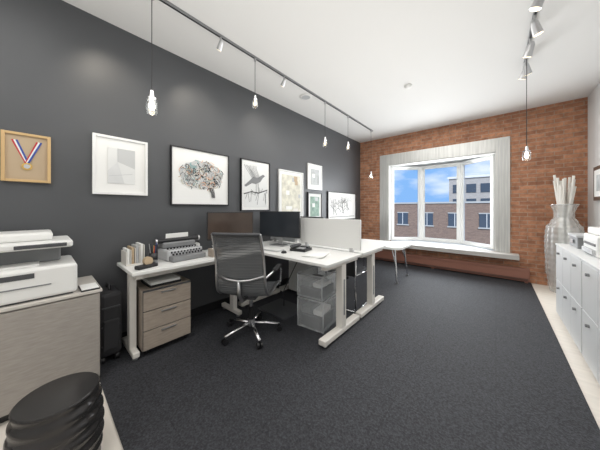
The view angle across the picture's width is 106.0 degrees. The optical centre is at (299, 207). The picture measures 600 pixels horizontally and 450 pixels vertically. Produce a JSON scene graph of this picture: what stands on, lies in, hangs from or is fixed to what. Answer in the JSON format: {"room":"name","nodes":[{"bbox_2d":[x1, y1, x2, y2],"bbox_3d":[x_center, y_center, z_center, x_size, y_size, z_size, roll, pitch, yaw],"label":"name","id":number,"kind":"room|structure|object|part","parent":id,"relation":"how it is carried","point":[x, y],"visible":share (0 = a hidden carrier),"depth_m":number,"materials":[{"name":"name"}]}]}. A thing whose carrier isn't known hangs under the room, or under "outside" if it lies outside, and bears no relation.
{"room":"office","nodes":[
{"label":"office","id":0,"kind":"room"},
{"bbox_2d":[0,0,359,331],"bbox_3d":[-0.801,-0.204,3.183,0.150,2.908,7.260,0,0,41],"label":"wall","id":1,"kind":"structure","parent":0,"point":[68,74],"depth_m":2.08,"materials":[{"name":"grey paint"}]},
{"bbox_2d":[0,129,50,183],"bbox_3d":[-2.003,-0.367,1.659,0.030,0.354,0.234,0,0,41],"label":"medal","id":2,"kind":"object","parent":1,"relation":"attached to","point":[24,157],"visible":1,"depth_m":1.65,"materials":[{"name":"brown wood"}]},
{"bbox_2d":[92,132,147,195],"bbox_3d":[-1.639,-0.381,2.078,0.030,0.522,0.404,0,0,41],"label":"framed abstract print","id":3,"kind":"object","parent":1,"relation":"attached to","point":[119,165],"visible":1,"depth_m":2.06,"materials":[{"name":"white"}]},
{"bbox_2d":[170,145,228,205],"bbox_3d":[-1.144,-0.350,2.650,0.030,0.637,0.688,0,0,41],"label":"print","id":4,"kind":"object","parent":1,"relation":"attached to","point":[197,177],"visible":1,"depth_m":2.61,"materials":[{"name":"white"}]},
{"bbox_2d":[122,277,288,336],"bbox_3d":[-0.740,1.196,3.130,0.012,0.091,6.940,0,0,41],"label":"baseboard","id":5,"kind":"structure","parent":1,"relation":"attached to","point":[197,311],"depth_m":2.72,"materials":[{"name":"black"}]},
{"bbox_2d":[240,158,269,210],"bbox_3d":[-0.631,-0.318,3.240,0.030,0.716,0.516,0,0,41],"label":"drawing","id":6,"kind":"object","parent":1,"relation":"attached to","point":[254,175],"visible":1,"depth_m":3.22,"materials":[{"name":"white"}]},
{"bbox_2d":[278,169,302,215],"bbox_3d":[-0.145,-0.215,3.801,0.030,0.809,0.591,0,0,41],"label":"print","id":7,"kind":"object","parent":1,"relation":"attached to","point":[290,183],"visible":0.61,"depth_m":3.78,"materials":[{"name":"white paper"}]},
{"bbox_2d":[307,163,321,189],"bbox_3d":[0.283,-0.586,4.295,0.030,0.475,0.439,0,0,41],"label":"framed photo","id":8,"kind":"object","parent":1,"relation":"attached to","point":[314,172],"visible":1,"depth_m":4.28,"materials":[{"name":"white paper"}]},
{"bbox_2d":[307,192,321,216],"bbox_3d":[0.283,-0.027,4.295,0.030,0.532,0.439,0,0,41],"label":"print","id":9,"kind":"object","parent":1,"relation":"attached to","point":[314,200],"visible":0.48,"depth_m":4.28,"materials":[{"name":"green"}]},
{"bbox_2d":[327,191,355,218],"bbox_3d":[0.964,-0.042,5.080,0.030,0.612,1.218,0,0,41],"label":"drawing","id":10,"kind":"object","parent":1,"relation":"attached to","point":[340,205],"visible":0.94,"depth_m":5.02,"materials":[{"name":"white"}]},
{"bbox_2d":[0,283,599,449],"bbox_3d":[0.634,1.310,1.939,3.950,0.120,7.260,0,0,41],"label":"floor","id":11,"kind":"structure","parent":0,"point":[590,387],"depth_m":1.71,"materials":[{"name":"beige wood"}]},
{"bbox_2d":[0,275,101,423],"bbox_3d":[-1.934,0.912,1.369,0.510,0.675,1.055,0,0,41],"label":"storage cabinet","id":12,"kind":"object","parent":11,"relation":"on","point":[43,341],"visible":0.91,"depth_m":1.41,"materials":[{"name":"grey wood"}]},
{"bbox_2d":[0,229,76,306],"bbox_3d":[-1.843,0.366,1.459,0.424,0.413,0.550,0,0,41],"label":"printer","id":13,"kind":"object","parent":12,"relation":"on","point":[33,267],"visible":1,"depth_m":1.43,"materials":[{"name":"white plastic"}]},
{"bbox_2d":[78,282,99,291],"bbox_3d":[-1.520,0.568,1.629,0.170,0.012,0.100,0,0,41],"label":"clipboard","id":14,"kind":"object","parent":12,"relation":"on","point":[91,286],"visible":1,"depth_m":1.61,"materials":[{"name":"white paper"}]},
{"bbox_2d":[3,372,104,449],"bbox_3d":[-1.132,1.060,1.061,0.324,0.381,0.324,0,0,41],"label":"stool","id":15,"kind":"object","parent":11,"relation":"on","point":[66,412],"visible":1,"depth_m":1.00,"materials":[{"name":"black plastic"}]},
{"bbox_2d":[100,257,599,449],"bbox_3d":[1.027,1.246,2.843,3.053,0.008,5.072,0,0,41],"label":"carpet","id":16,"kind":"object","parent":11,"relation":"on","point":[447,359],"visible":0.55,"depth_m":1.66,"materials":[{"name":"grey carpet"}]},
{"bbox_2d":[100,283,121,363],"bbox_3d":[-1.607,0.941,1.894,0.290,0.600,0.145,0,0,41],"label":"suitcase","id":17,"kind":"object","parent":16,"relation":"on","point":[110,296],"visible":0.91,"depth_m":1.81,"materials":[{"name":"grey"}]},
{"bbox_2d":[136,273,190,352],"bbox_3d":[-1.310,0.966,2.135,0.402,0.551,0.390,0,0,41],"label":"drawer pedestal","id":18,"kind":"object","parent":16,"relation":"on","point":[163,313],"visible":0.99,"depth_m":1.99,"materials":[{"name":"grey wood"}]},
{"bbox_2d":[141,273,181,287],"bbox_3d":[-1.303,0.664,2.123,0.270,0.049,0.260,0,0,41],"label":"paper tray","id":19,"kind":"object","parent":18,"relation":"on","point":[160,280],"visible":0.91,"depth_m":2.06,"materials":[{"name":"black"}]},
{"bbox_2d":[117,250,241,360],"bbox_3d":[-1.093,0.868,2.311,0.520,0.746,1.140,0,0,41],"label":"desk","id":20,"kind":"object","parent":16,"relation":"on","point":[164,267],"visible":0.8,"depth_m":1.91,"materials":[{"name":"white"}]},
{"bbox_2d":[121,242,144,265],"bbox_3d":[-1.491,0.406,2.021,0.180,0.176,0.140,0,0,41],"label":"books","id":21,"kind":"object","parent":20,"relation":"on","point":[134,254],"visible":0.97,"depth_m":1.97,"materials":[{"name":"white paper"}]},
{"bbox_2d":[134,257,157,269],"bbox_3d":[-1.267,0.449,1.866,0.060,0.090,0.160,0,0,24],"label":"tape dispenser","id":22,"kind":"object","parent":20,"relation":"on","point":[148,262],"visible":1,"depth_m":1.86,"materials":[{"name":"black plastic"}]},
{"bbox_2d":[149,243,157,262],"bbox_3d":[-1.298,0.404,1.999,0.070,0.180,0.069,0,0,41],"label":"pen cup","id":23,"kind":"object","parent":20,"relation":"on","point":[154,254],"visible":0.55,"depth_m":1.98,"materials":[{"name":"black metal"}]},
{"bbox_2d":[154,232,205,262],"bbox_3d":[-1.169,0.374,2.247,0.310,0.240,0.430,0,0,36],"label":"typewriter","id":24,"kind":"object","parent":20,"relation":"on","point":[177,247],"visible":0.99,"depth_m":2.20,"materials":[{"name":"grey metal"}]},
{"bbox_2d":[208,245,213,256],"bbox_3d":[-0.874,0.434,2.320,0.100,0.120,0.100,0,0,41],"label":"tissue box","id":25,"kind":"object","parent":20,"relation":"on","point":[210,250],"visible":0.38,"depth_m":2.28,"materials":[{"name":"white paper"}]},
{"bbox_2d":[207,212,252,240],"bbox_3d":[-0.810,0.269,2.643,0.520,0.450,0.170,0,0,-25],"label":"computer monitor","id":26,"kind":"object","parent":20,"relation":"on","point":[220,222],"visible":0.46,"depth_m":2.61,"materials":[{"name":"black"}]},
{"bbox_2d":[211,232,281,348],"bbox_3d":[-0.493,0.723,2.203,0.607,1.034,0.711,0,0,8],"label":"office chair","id":27,"kind":"object","parent":16,"relation":"on","point":[240,267],"visible":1,"depth_m":1.96,"materials":[{"name":"grey fabric"}]},
{"bbox_2d":[258,298,301,320],"bbox_3d":[-0.223,1.234,2.781,0.460,0.015,0.390,0,0,41],"label":"anti-fatigue mat","id":28,"kind":"object","parent":16,"relation":"on","point":[275,308],"visible":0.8,"depth_m":2.76,"materials":[{"name":"grey rubber"}]},
{"bbox_2d":[238,241,361,347],"bbox_3d":[-0.114,0.868,2.693,1.500,0.746,0.660,0,0,41],"label":"desk","id":29,"kind":"object","parent":16,"relation":"on","point":[337,260],"visible":0.7,"depth_m":2.22,"materials":[{"name":"white laminate"}]},
{"bbox_2d":[264,247,283,251],"bbox_3d":[-0.383,0.484,2.688,0.400,0.019,0.130,0,0,33],"label":"keyboard","id":30,"kind":"object","parent":29,"relation":"on","point":[265,248],"visible":0.59,"depth_m":2.60,"materials":[{"name":"grey plastic"}]},
{"bbox_2d":[260,211,300,246],"bbox_3d":[-0.270,0.269,3.006,0.620,0.450,0.170,0,0,27],"label":"computer monitor","id":31,"kind":"object","parent":29,"relation":"on","point":[280,224],"visible":0.94,"depth_m":2.97,"materials":[{"name":"plastic"},{"name":"glass"}]},
{"bbox_2d":[283,262,296,305],"bbox_3d":[-0.100,0.885,2.910,0.270,0.674,0.081,0,0,-26],"label":"power cable","id":32,"kind":"object","parent":29,"relation":"hanging from","point":[296,262],"visible":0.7,"depth_m":2.91,"materials":[{"name":"black plastic"}]},
{"bbox_2d":[290,243,311,251],"bbox_3d":[0.011,0.462,2.638,0.200,0.065,0.200,0,0,29],"label":"phone","id":33,"kind":"object","parent":29,"relation":"on","point":[297,247],"visible":1,"depth_m":2.59,"materials":[{"name":"black plastic"}]},
{"bbox_2d":[271,218,360,252],"bbox_3d":[0.116,0.345,2.957,1.460,0.430,0.034,0,0,41],"label":"divider panel","id":34,"kind":"object","parent":29,"relation":"attached to","point":[336,233],"visible":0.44,"depth_m":2.71,"materials":[{"name":"white"}]},
{"bbox_2d":[303,251,330,258],"bbox_3d":[0.176,0.486,2.363,0.243,0.016,0.293,0,0,28],"label":"paper stack","id":35,"kind":"object","parent":29,"relation":"on","point":[313,254],"visible":1,"depth_m":2.33,"materials":[{"name":"white paper"}]},
{"bbox_2d":[289,260,334,291],"bbox_3d":[0.182,0.956,3.330,0.552,0.571,0.430,0,0,41],"label":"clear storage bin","id":36,"kind":"object","parent":16,"relation":"on","point":[299,266],"visible":0.18,"depth_m":3.22,"materials":[{"name":"white"}]},
{"bbox_2d":[297,291,335,332],"bbox_3d":[0.193,1.087,2.451,0.313,0.308,0.353,0,0,33],"label":"clear storage bin","id":37,"kind":"object","parent":16,"relation":"on","point":[316,314],"visible":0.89,"depth_m":2.36,"materials":[{"name":"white plastic"}]},
{"bbox_2d":[297,266,335,301],"bbox_3d":[0.193,0.804,2.451,0.313,0.248,0.353,0,0,36],"label":"clear storage bin","id":38,"kind":"object","parent":37,"relation":"on","point":[317,286],"visible":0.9,"depth_m":2.37,"materials":[{"name":"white plastic"}]},
{"bbox_2d":[272,240,385,318],"bbox_3d":[0.348,0.868,3.225,1.500,0.746,0.670,0,0,41],"label":"desk","id":39,"kind":"object","parent":16,"relation":"on","point":[368,251],"visible":0.56,"depth_m":2.75,"materials":[{"name":"white laminate"}]},
{"bbox_2d":[325,260,366,312],"bbox_3d":[0.612,0.899,2.934,0.420,0.680,0.425,0,0,37],"label":"chair","id":40,"kind":"object","parent":16,"relation":"on","point":[352,270],"visible":0.3,"depth_m":2.70,"materials":[{"name":"silver metal"}]},
{"bbox_2d":[361,239,410,283],"bbox_3d":[1.462,0.946,4.212,0.990,0.591,0.720,0,0,41],"label":"side table","id":41,"kind":"object","parent":16,"relation":"on","point":[390,245],"visible":0.6,"depth_m":4.13,"materials":[{"name":"white"}]},
{"bbox_2d":[555,243,599,353],"bbox_3d":[2.833,0.830,2.090,0.521,0.840,1.038,0,0,41],"label":"base cabinet","id":42,"kind":"object","parent":11,"relation":"on","point":[569,308],"visible":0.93,"depth_m":2.13,"materials":[{"name":"white wood"}]},
{"bbox_2d":[568,233,583,248],"bbox_3d":[3.006,0.342,2.311,0.305,0.134,0.350,0,0,41],"label":"storage box","id":43,"kind":"object","parent":42,"relation":"on","point":[576,239],"visible":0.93,"depth_m":2.30,"materials":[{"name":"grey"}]},
{"bbox_2d":[582,227,599,257],"bbox_3d":[2.660,0.289,1.862,0.380,0.239,0.400,0,0,41],"label":"printer","id":44,"kind":"object","parent":42,"relation":"on","point":[591,246],"visible":1,"depth_m":1.92,"materials":[{"name":"white plastic"}]},
{"bbox_2d":[581,258,599,384],"bbox_3d":[2.105,0.830,1.252,0.521,0.840,1.158,0,0,41],"label":"base cabinet","id":45,"kind":"object","parent":11,"relation":"on","point":[590,268],"visible":1,"depth_m":1.66,"materials":[{"name":"white wood"}]},
{"bbox_2d":[63,0,599,142],"bbox_3d":[0.634,-1.733,1.939,3.950,0.150,7.260,0,0,41],"label":"ceiling","id":46,"kind":"structure","parent":0,"point":[462,60],"depth_m":2.41,"materials":[{"name":"white paint"}]},
{"bbox_2d":[146,0,372,131],"bbox_3d":[-0.184,-1.190,2.846,0.099,0.934,5.260,0,0,41],"label":"track light","id":47,"kind":"object","parent":46,"relation":"attached to","point":[220,44],"depth_m":2.17,"materials":[{"name":"grey metal"}]},
{"bbox_3d":[-1.136,-1.178,1.733,0.080,0.908,0.080,0,0,41],"label":"pendant lamp","id":48,"kind":"part","parent":47,"relation":"part of","materials":[{"name":"white glass"}]},
{"bbox_3d":[-0.492,-1.366,2.476,0.060,0.532,0.060,0,0,41],"label":"pendant lamp","id":49,"kind":"part","parent":47,"relation":"part of","materials":[{"name":"white glass"}]},
{"bbox_2d":[299,94,311,99],"bbox_3d":[0.087,-1.651,3.366,0.190,0.013,0.190,0,0,41],"label":"ceiling speaker","id":50,"kind":"object","parent":46,"relation":"attached to","point":[303,96],"depth_m":3.34},
{"bbox_2d":[404,84,411,88],"bbox_3d":[1.462,-1.640,3.060,0.100,0.034,0.100,0,0,41],"label":"smoke detector","id":51,"kind":"object","parent":46,"relation":"attached to","point":[407,86],"visible":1,"depth_m":3.04,"materials":[{"name":"white plastic"}]},
{"bbox_2d":[522,58,530,159],"bbox_3d":[2.449,-1.075,2.443,0.067,1.114,0.067,0,0,41],"label":"pendant lamp","id":52,"kind":"object","parent":46,"relation":"hanging from","point":[526,150],"visible":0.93,"depth_m":2.44,"materials":[{"name":"black"}]},
{"bbox_2d":[518,0,544,79],"bbox_3d":[1.807,-1.559,1.709,0.117,0.197,2.550,0,0,41],"label":"track light","id":53,"kind":"object","parent":46,"relation":"attached to","point":[536,28],"depth_m":1.93,"materials":[{"name":"white metal"}]},
{"bbox_2d":[360,97,587,286],"bbox_3d":[2.963,-0.204,4.624,3.650,2.908,0.150,0,0,41],"label":"wall","id":54,"kind":"structure","parent":0,"point":[557,133],"depth_m":3.78,"materials":[{"name":"red brick"}]},
{"bbox_2d":[391,166,420,240],"bbox_3d":[2.509,-0.107,5.353,0.704,1.741,0.080,0,0,2],"label":"window","id":55,"kind":"structure","parent":54,"relation":"in","point":[418,168],"depth_m":5.32,"materials":[{"name":"white"}]},
{"bbox_2d":[421,162,459,243],"bbox_3d":[3.154,-0.107,5.088,0.760,1.741,0.080,0,0,41],"label":"window","id":56,"kind":"structure","parent":54,"relation":"in","point":[423,168],"depth_m":5.09,"materials":[{"name":"white"}]},
{"bbox_2d":[380,136,509,252],"bbox_3d":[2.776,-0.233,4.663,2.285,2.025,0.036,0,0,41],"label":"trim","id":57,"kind":"structure","parent":54,"relation":"attached to","point":[501,146],"depth_m":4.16,"materials":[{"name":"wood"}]},
{"bbox_2d":[375,250,529,282],"bbox_3d":[2.765,1.121,4.623,2.720,0.241,0.108,0,0,41],"label":"baseboard heater","id":58,"kind":"object","parent":54,"relation":"attached to","point":[493,270],"visible":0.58,"depth_m":4.29,"materials":[{"name":"brown"}]},
{"bbox_2d":[393,241,518,259],"bbox_3d":[2.719,0.814,4.909,2.904,0.093,0.700,0,0,41],"label":"window seat ledge","id":59,"kind":"object","parent":54,"relation":"attached to","point":[420,245],"visible":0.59,"depth_m":4.35,"materials":[{"name":"white wood"}]},
{"bbox_2d":[460,155,493,249],"bbox_3d":[3.508,-0.107,4.486,0.080,1.741,0.704,0,0,-10],"label":"window","id":60,"kind":"structure","parent":54,"relation":"in","point":[490,157],"depth_m":4.47,"materials":[{"name":"white wood"}]},
{"bbox_2d":[549,175,579,243],"bbox_3d":[3.902,0.372,3.340,0.404,1.754,0.411,0,0,28],"label":"decorative branches","id":61,"kind":"object","parent":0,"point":[564,195],"visible":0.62,"depth_m":3.32,"materials":[{"name":"white wood"}]},
{"bbox_2d":[588,83,599,232],"bbox_3d":[2.070,-0.204,0.694,0.150,2.908,7.260,0,0,41],"label":"wall","id":62,"kind":"structure","parent":0,"point":[594,97],"depth_m":3.17,"materials":[{"name":"white paint"}]},
{"bbox_2d":[593,165,599,200],"bbox_3d":[3.666,-0.325,2.678,0.035,0.450,1.050,0,0,41],"label":"framed poster","id":63,"kind":"object","parent":62,"relation":"attached to","point":[596,170],"visible":1,"depth_m":2.98,"materials":[{"name":"brown wood"}]},
{"label":"outside","id":64,"kind":"structure","parent":0,"visible":0},
{"bbox_3d":[17.438,10.350,35.374,100.000,0.200,63.700,0,0,41],"label":"ground","id":65,"kind":"structure","parent":64,"visible":0},
{"bbox_2d":[394,201,489,243],"bbox_3d":[7.529,4.750,41.042,45.600,11.000,8.120,0,0,41],"label":"brick building","id":66,"kind":"structure","parent":65,"relation":"on","point":[440,217],"depth_m":27.25,"materials":[{"name":"red brick"}]},
{"bbox_2d":[448,174,489,201],"bbox_3d":[37.931,2.250,39.774,18.800,16.000,10.200,0,0,41],"label":"office building","id":67,"kind":"structure","parent":65,"relation":"on","point":[477,187],"depth_m":39.65,"materials":[{"name":"concrete"}]}
]}

